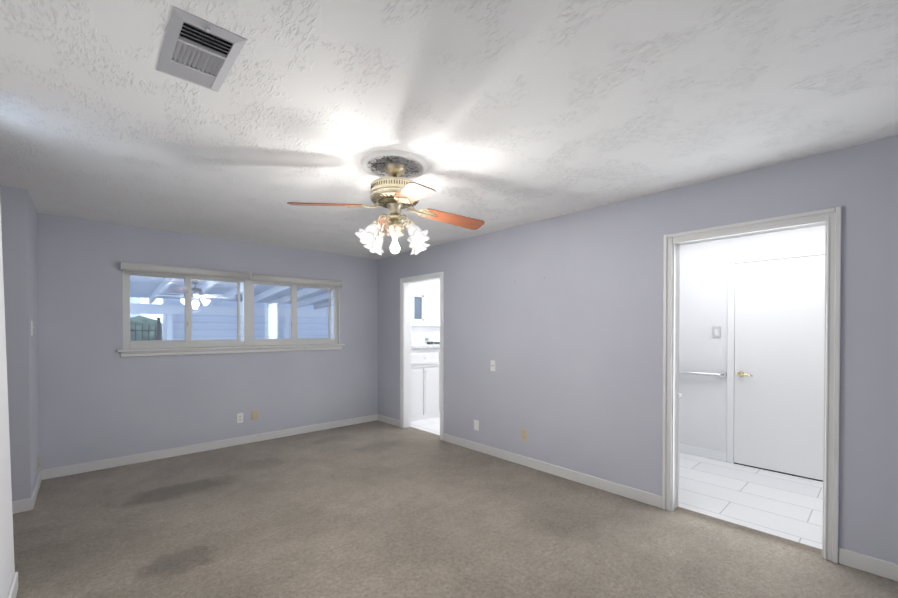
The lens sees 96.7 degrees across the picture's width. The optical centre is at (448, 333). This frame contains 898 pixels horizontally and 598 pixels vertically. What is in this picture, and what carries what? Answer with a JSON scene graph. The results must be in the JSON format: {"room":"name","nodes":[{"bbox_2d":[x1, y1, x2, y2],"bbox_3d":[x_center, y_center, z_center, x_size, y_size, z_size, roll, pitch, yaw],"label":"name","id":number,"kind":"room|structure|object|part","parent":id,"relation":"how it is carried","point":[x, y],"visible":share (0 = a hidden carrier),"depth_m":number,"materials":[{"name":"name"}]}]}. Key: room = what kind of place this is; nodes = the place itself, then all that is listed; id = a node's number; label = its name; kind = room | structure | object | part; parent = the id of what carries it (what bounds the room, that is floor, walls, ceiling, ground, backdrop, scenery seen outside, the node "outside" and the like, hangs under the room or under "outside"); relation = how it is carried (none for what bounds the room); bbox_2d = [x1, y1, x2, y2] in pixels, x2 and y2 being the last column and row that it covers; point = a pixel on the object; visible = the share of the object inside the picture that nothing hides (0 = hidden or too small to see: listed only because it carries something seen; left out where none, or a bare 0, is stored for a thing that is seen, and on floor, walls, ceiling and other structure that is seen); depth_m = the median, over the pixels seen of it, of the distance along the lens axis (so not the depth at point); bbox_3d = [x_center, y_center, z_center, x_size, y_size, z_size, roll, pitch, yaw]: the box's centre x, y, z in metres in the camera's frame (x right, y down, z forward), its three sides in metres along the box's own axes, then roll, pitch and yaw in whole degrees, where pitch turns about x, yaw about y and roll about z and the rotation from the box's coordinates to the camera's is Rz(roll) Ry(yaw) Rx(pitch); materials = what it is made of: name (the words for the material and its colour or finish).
{"room":"empty bedroom","nodes":[
{"label":"empty bedroom","id":0,"kind":"room"},
{"bbox_2d":[0,185,19,597],"bbox_3d":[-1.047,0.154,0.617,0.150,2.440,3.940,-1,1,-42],"label":"wall","id":1,"kind":"structure","parent":0,"point":[19,411],"depth_m":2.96,"materials":[{"name":"grey paint"}]},
{"bbox_2d":[8,572,17,597],"bbox_3d":[-1.021,1.327,0.721,0.013,0.092,3.800,-1,1,-42],"label":"baseboard","id":2,"kind":"structure","parent":1,"relation":"attached to","point":[14,586],"depth_m":2.03,"materials":[{"name":"white wood"}]},
{"bbox_2d":[16,188,35,499],"bbox_3d":[-3.836,0.135,2.539,1.620,2.440,0.120,-1,1,-42],"label":"wall","id":3,"kind":"structure","parent":0,"point":[23,199],"depth_m":3.03,"materials":[{"name":"grey paint"}]},
{"bbox_2d":[12,494,35,513],"bbox_3d":[-3.744,1.309,2.547,1.513,0.092,0.017,-1,1,-42],"label":"baseboard","id":4,"kind":"structure","parent":3,"relation":"attached to","point":[28,504],"depth_m":3.02,"materials":[{"name":"white wood"}]},
{"bbox_2d":[31,321,33,335],"label":"outlet plates","id":5,"kind":"object","parent":3,"relation":"attached to","point":[32,326],"depth_m":3.16,"materials":[{"name":"white plastic"}]},
{"bbox_2d":[32,202,39,479],"bbox_3d":[-3.559,0.127,3.347,0.120,2.440,0.680,-1,1,-42],"label":"wall","id":6,"kind":"structure","parent":0,"point":[34,214],"depth_m":3.49,"materials":[{"name":"grey paint"}]},
{"bbox_2d":[32,470,43,497],"bbox_3d":[-3.463,1.301,3.352,0.013,0.092,0.780,-1,1,-42],"label":"baseboard","id":7,"kind":"structure","parent":6,"relation":"attached to","point":[40,477],"depth_m":3.44,"materials":[{"name":"white wood"}]},
{"bbox_2d":[37,213,439,469],"bbox_3d":[-1.856,0.105,5.464,5.490,2.440,0.150,-1,1,-42],"label":"wall","id":8,"kind":"structure","parent":0,"point":[100,398],"depth_m":4.30,"materials":[{"name":"paint"}]},
{"bbox_2d":[44,414,375,479],"bbox_3d":[-2.408,1.285,4.857,3.600,0.092,0.017,-1,1,-42],"label":"baseboard","id":9,"kind":"structure","parent":8,"relation":"attached to","point":[155,455],"depth_m":4.43,"materials":[{"name":"white wood"}]},
{"bbox_2d":[117,261,344,356],"bbox_3d":[-2.431,-0.248,4.856,2.486,0.958,0.206,-1,1,-42],"label":"bedroom window","id":10,"kind":"structure","parent":8,"relation":"in","point":[249,343],"depth_m":4.69,"materials":[{"name":"white"}]},
{"bbox_3d":[-2.489,-0.270,4.864,2.187,0.678,0.028,-1,1,-42],"label":"glass","id":11,"kind":"part","parent":10,"relation":"part of","materials":[{"name":"clear glass"}]},
{"bbox_3d":[-2.413,0.194,4.841,2.486,0.076,0.090,-1,1,-42],"label":"sill","id":12,"kind":"part","parent":10,"relation":"part of","materials":[{"name":"white wood"}]},
{"bbox_2d":[237,413,242,422],"label":"outlet plates","id":13,"kind":"object","parent":8,"relation":"attached to","point":[240,415],"depth_m":4.78,"materials":[{"name":"white plastic"}]},
{"bbox_2d":[252,410,257,419],"label":"outlet plates","id":14,"kind":"object","parent":8,"relation":"attached to","point":[254,412],"depth_m":4.88,"materials":[{"name":"beige plastic"}]},
{"bbox_2d":[414,295,423,320],"bbox_3d":[-0.521,-0.421,6.629,0.230,0.430,0.040,-1,1,-42],"label":"bathroom window","id":15,"kind":"structure","parent":8,"relation":"in","point":[418,307],"depth_m":6.66,"materials":[{"name":"blue glass"}]},
{"bbox_2d":[411,324,439,325],"bbox_3d":[-0.369,-0.142,6.649,1.448,0.030,0.099,-1,1,-42],"label":"ledge shelf","id":16,"kind":"object","parent":8,"relation":"attached to","point":[425,324],"visible":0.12,"depth_m":6.57,"materials":[{"name":"white"}]},
{"bbox_2d":[411,339,439,342],"bbox_3d":[-0.396,0.133,6.674,1.458,0.080,0.029,-1,1,-42],"label":"backsplash","id":17,"kind":"structure","parent":8,"relation":"attached to","point":[412,340],"depth_m":6.60,"materials":[{"name":"white tile"}]},
{"bbox_2d":[0,0,897,258],"bbox_3d":[-0.360,-1.128,2.789,6.870,0.080,6.240,-1,1,-42],"label":"ceiling","id":18,"kind":"structure","parent":0,"point":[497,115],"depth_m":1.89,"materials":[{"name":"white paint"}]},
{"bbox_2d":[156,6,246,91],"bbox_3d":[-0.966,-1.066,1.543,0.223,0.018,0.433,-1,1,-42],"label":"ceiling vent","id":19,"kind":"object","parent":18,"relation":"in","point":[196,50],"visible":1,"depth_m":1.51,"materials":[{"name":"white metal"}]},
{"bbox_2d":[287,150,484,254],"bbox_3d":[-0.318,-0.800,2.596,1.204,0.571,1.228,-1,1,-42],"label":"ceiling fan","id":20,"kind":"object","parent":18,"relation":"hanging from","point":[395,189],"visible":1,"depth_m":2.51,"materials":[{"name":"gold metal"}]},
{"bbox_3d":[-0.348,-0.840,2.571,0.312,0.464,0.312,-1,1,-42],"label":"motor","id":21,"kind":"part","parent":20,"relation":"part of","materials":[{"name":"gold metal"}]},
{"bbox_3d":[-0.348,-0.563,2.574,0.062,0.097,0.062,-1,1,-42],"label":"bulb","id":22,"kind":"part","parent":20,"relation":"part of","materials":[{"name":"white glass"}]},
{"bbox_2d":[411,417,822,548],"bbox_3d":[1.602,1.360,4.536,1.650,0.050,6.140,-1,1,-42],"label":"floor","id":23,"kind":"structure","parent":0,"point":[786,506],"depth_m":3.30,"materials":[{"name":"white tile"}]},
{"bbox_2d":[411,347,439,421],"bbox_3d":[-0.237,0.770,6.513,1.448,1.090,0.490,-1,1,-42],"label":"bathroom vanity","id":24,"kind":"object","parent":23,"relation":"on","point":[425,381],"depth_m":6.11,"materials":[{"name":"white wood"}]},
{"bbox_2d":[411,343,439,346],"bbox_3d":[-0.242,0.200,6.506,1.458,0.050,0.484,-1,1,-42],"label":"countertop","id":25,"kind":"structure","parent":24,"relation":"on","point":[412,344],"depth_m":6.22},
{"bbox_2d":[425,338,439,343],"bbox_3d":[-0.271,0.122,6.494,0.260,0.104,0.176,-1,1,-42],"label":"accessories","id":26,"kind":"object","parent":25,"relation":"on","point":[427,341],"visible":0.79,"depth_m":6.46,"materials":[{"name":"grey ceramic"}]},
{"bbox_2d":[13,420,897,597],"bbox_3d":[-0.935,1.383,2.221,5.220,0.050,6.140,-1,1,-42],"label":"floor carpet","id":27,"kind":"object","parent":23,"relation":"on","point":[376,509],"visible":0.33,"depth_m":2.67,"materials":[{"name":"beige carpet"}]},
{"bbox_2d":[679,393,681,447],"bbox_3d":[1.518,0.940,3.820,0.554,0.805,1.120,-1,1,-42],"label":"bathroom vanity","id":28,"kind":"object","parent":23,"relation":"on","point":[680,395],"visible":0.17,"depth_m":3.58,"materials":[{"name":"white wood"}]},
{"bbox_2d":[377,135,897,563],"bbox_3d":[0.989,0.121,3.883,0.120,2.440,6.020,-1,1,-42],"label":"wall","id":29,"kind":"structure","parent":0,"point":[571,343],"depth_m":3.32,"materials":[{"name":"paint"}]},
{"bbox_2d":[376,414,399,426],"bbox_3d":[-0.877,1.276,5.841,0.013,0.092,0.590,-1,1,-42],"label":"baseboard","id":30,"kind":"structure","parent":29,"relation":"attached to","point":[382,418],"depth_m":5.84,"materials":[{"name":"white wood"}]},
{"bbox_2d":[400,272,443,440],"bbox_3d":[-0.326,0.280,5.318,0.156,2.094,0.908,-1,1,-42],"label":"door frame","id":31,"kind":"structure","parent":29,"relation":"attached to","point":[405,351],"depth_m":5.57,"materials":[{"name":"white wood"}]},
{"bbox_2d":[474,420,478,430],"label":"outlet plates","id":32,"kind":"object","parent":29,"relation":"attached to","point":[476,423],"depth_m":4.53,"materials":[{"name":"white plastic"}]},
{"bbox_2d":[491,360,495,370],"label":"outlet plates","id":33,"kind":"object","parent":29,"relation":"attached to","point":[493,363],"depth_m":4.34,"materials":[{"name":"white plastic"}]},
{"bbox_2d":[521,428,526,440],"label":"outlet plates","id":34,"kind":"object","parent":29,"relation":"attached to","point":[523,431],"depth_m":4.04,"materials":[{"name":"beige plastic"}]},
{"bbox_2d":[443,433,661,507],"bbox_3d":[0.791,1.294,4.014,0.013,0.092,2.538,-1,1,-42],"label":"baseboard","id":35,"kind":"structure","parent":29,"relation":"attached to","point":[622,490],"depth_m":3.69,"materials":[{"name":"white wood"}]},
{"bbox_2d":[662,206,841,562],"bbox_3d":[2.020,0.303,2.749,0.156,2.099,0.970,-1,1,-42],"label":"door frame","id":36,"kind":"structure","parent":29,"relation":"attached to","point":[830,219],"depth_m":2.51,"materials":[{"name":"white wood"}]},
{"bbox_2d":[838,548,897,580],"bbox_3d":[2.595,1.314,2.037,0.013,0.092,0.870,-1,1,-42],"label":"baseboard","id":37,"kind":"structure","parent":29,"relation":"attached to","point":[875,566],"depth_m":2.26,"materials":[{"name":"white wood"}]},
{"bbox_2d":[679,225,824,452],"bbox_3d":[2.167,0.110,5.040,0.120,2.440,6.140,-1,1,-42],"label":"wall","id":38,"kind":"structure","parent":0,"point":[703,311],"depth_m":4.25,"materials":[{"name":"white paint"}]},
{"bbox_2d":[679,444,726,461],"bbox_3d":[3.078,1.295,3.954,0.013,0.092,3.050,-1,1,-42],"label":"baseboard","id":39,"kind":"structure","parent":38,"relation":"attached to","point":[706,453],"depth_m":4.31,"materials":[{"name":"white wood"}]},
{"bbox_2d":[679,371,726,377],"bbox_3d":[2.605,0.431,4.424,0.068,0.076,0.781,-1,1,-42],"label":"towel bar","id":40,"kind":"object","parent":38,"relation":"attached to","point":[721,374],"visible":0.5,"depth_m":4.23,"materials":[{"name":"silver metal"}]},
{"bbox_2d":[712,327,720,337],"label":"outlet plates","id":41,"kind":"object","parent":38,"relation":"attached to","point":[716,332],"depth_m":4.22,"materials":[{"name":"white plastic"}]},
{"bbox_2d":[727,248,824,462],"bbox_3d":[3.175,0.284,3.836,0.016,2.115,0.840,-1,1,-42],"label":"door frame","id":42,"kind":"structure","parent":38,"relation":"attached to","point":[732,262],"depth_m":4.11,"materials":[{"name":"white wood"}]},
{"bbox_2d":[734,255,824,481],"bbox_3d":[3.177,0.316,3.838,0.009,2.052,0.714,-1,1,-42],"label":"door leaf","id":43,"kind":"structure","parent":38,"relation":"in","point":[779,357],"depth_m":3.83,"materials":[{"name":"white wood"}]},
{"bbox_2d":[737,371,752,376],"bbox_3d":[2.975,0.415,4.016,0.050,0.060,0.136,-1,1,-42],"label":"door handle","id":44,"kind":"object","parent":43,"relation":"attached to","point":[740,374],"depth_m":4.04,"materials":[{"name":"gold metal"}]},
{"label":"outside","id":45,"kind":"structure","parent":0,"visible":0},
{"bbox_3d":[-5.581,1.308,10.707,22.000,0.048,12.500,-1,1,-42],"label":"ground","id":46,"kind":"structure","parent":45,"visible":0},
{"bbox_2d":[130,297,140,317],"bbox_3d":[-11.863,-0.153,8.748,8.500,2.910,0.700,-1,1,-42],"label":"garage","id":47,"kind":"structure","parent":46,"relation":"on","point":[134,299],"depth_m":11.35,"materials":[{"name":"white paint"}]},
{"bbox_2d":[130,317,160,340],"bbox_3d":[-8.287,0.491,7.077,5.192,1.656,0.072,-1,1,-42],"label":"iron fence","id":48,"kind":"object","parent":46,"relation":"on","point":[158,331],"depth_m":8.76,"materials":[{"name":"black metal"}]},
{"bbox_2d":[130,315,161,340],"bbox_3d":[-9.358,0.648,8.000,7.367,2.165,1.851,-1,1,-42],"label":"shrubs","id":49,"kind":"object","parent":46,"relation":"on","point":[151,337],"depth_m":9.45,"materials":[{"name":"green plant"}]},
{"bbox_2d":[130,275,332,339],"bbox_3d":[-1.974,0.023,9.190,8.700,2.550,5.455,-1,1,-42],"label":"patio cover","id":50,"kind":"object","parent":46,"relation":"on","point":[171,285],"visible":0.04,"depth_m":8.78,"materials":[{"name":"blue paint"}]},
{"bbox_2d":[162,299,332,340],"bbox_3d":[-1.725,-0.049,13.306,12.780,2.610,0.240,-1,1,-42],"label":"wall","id":51,"kind":"structure","parent":46,"relation":"on","point":[175,326],"depth_m":10.00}
]}

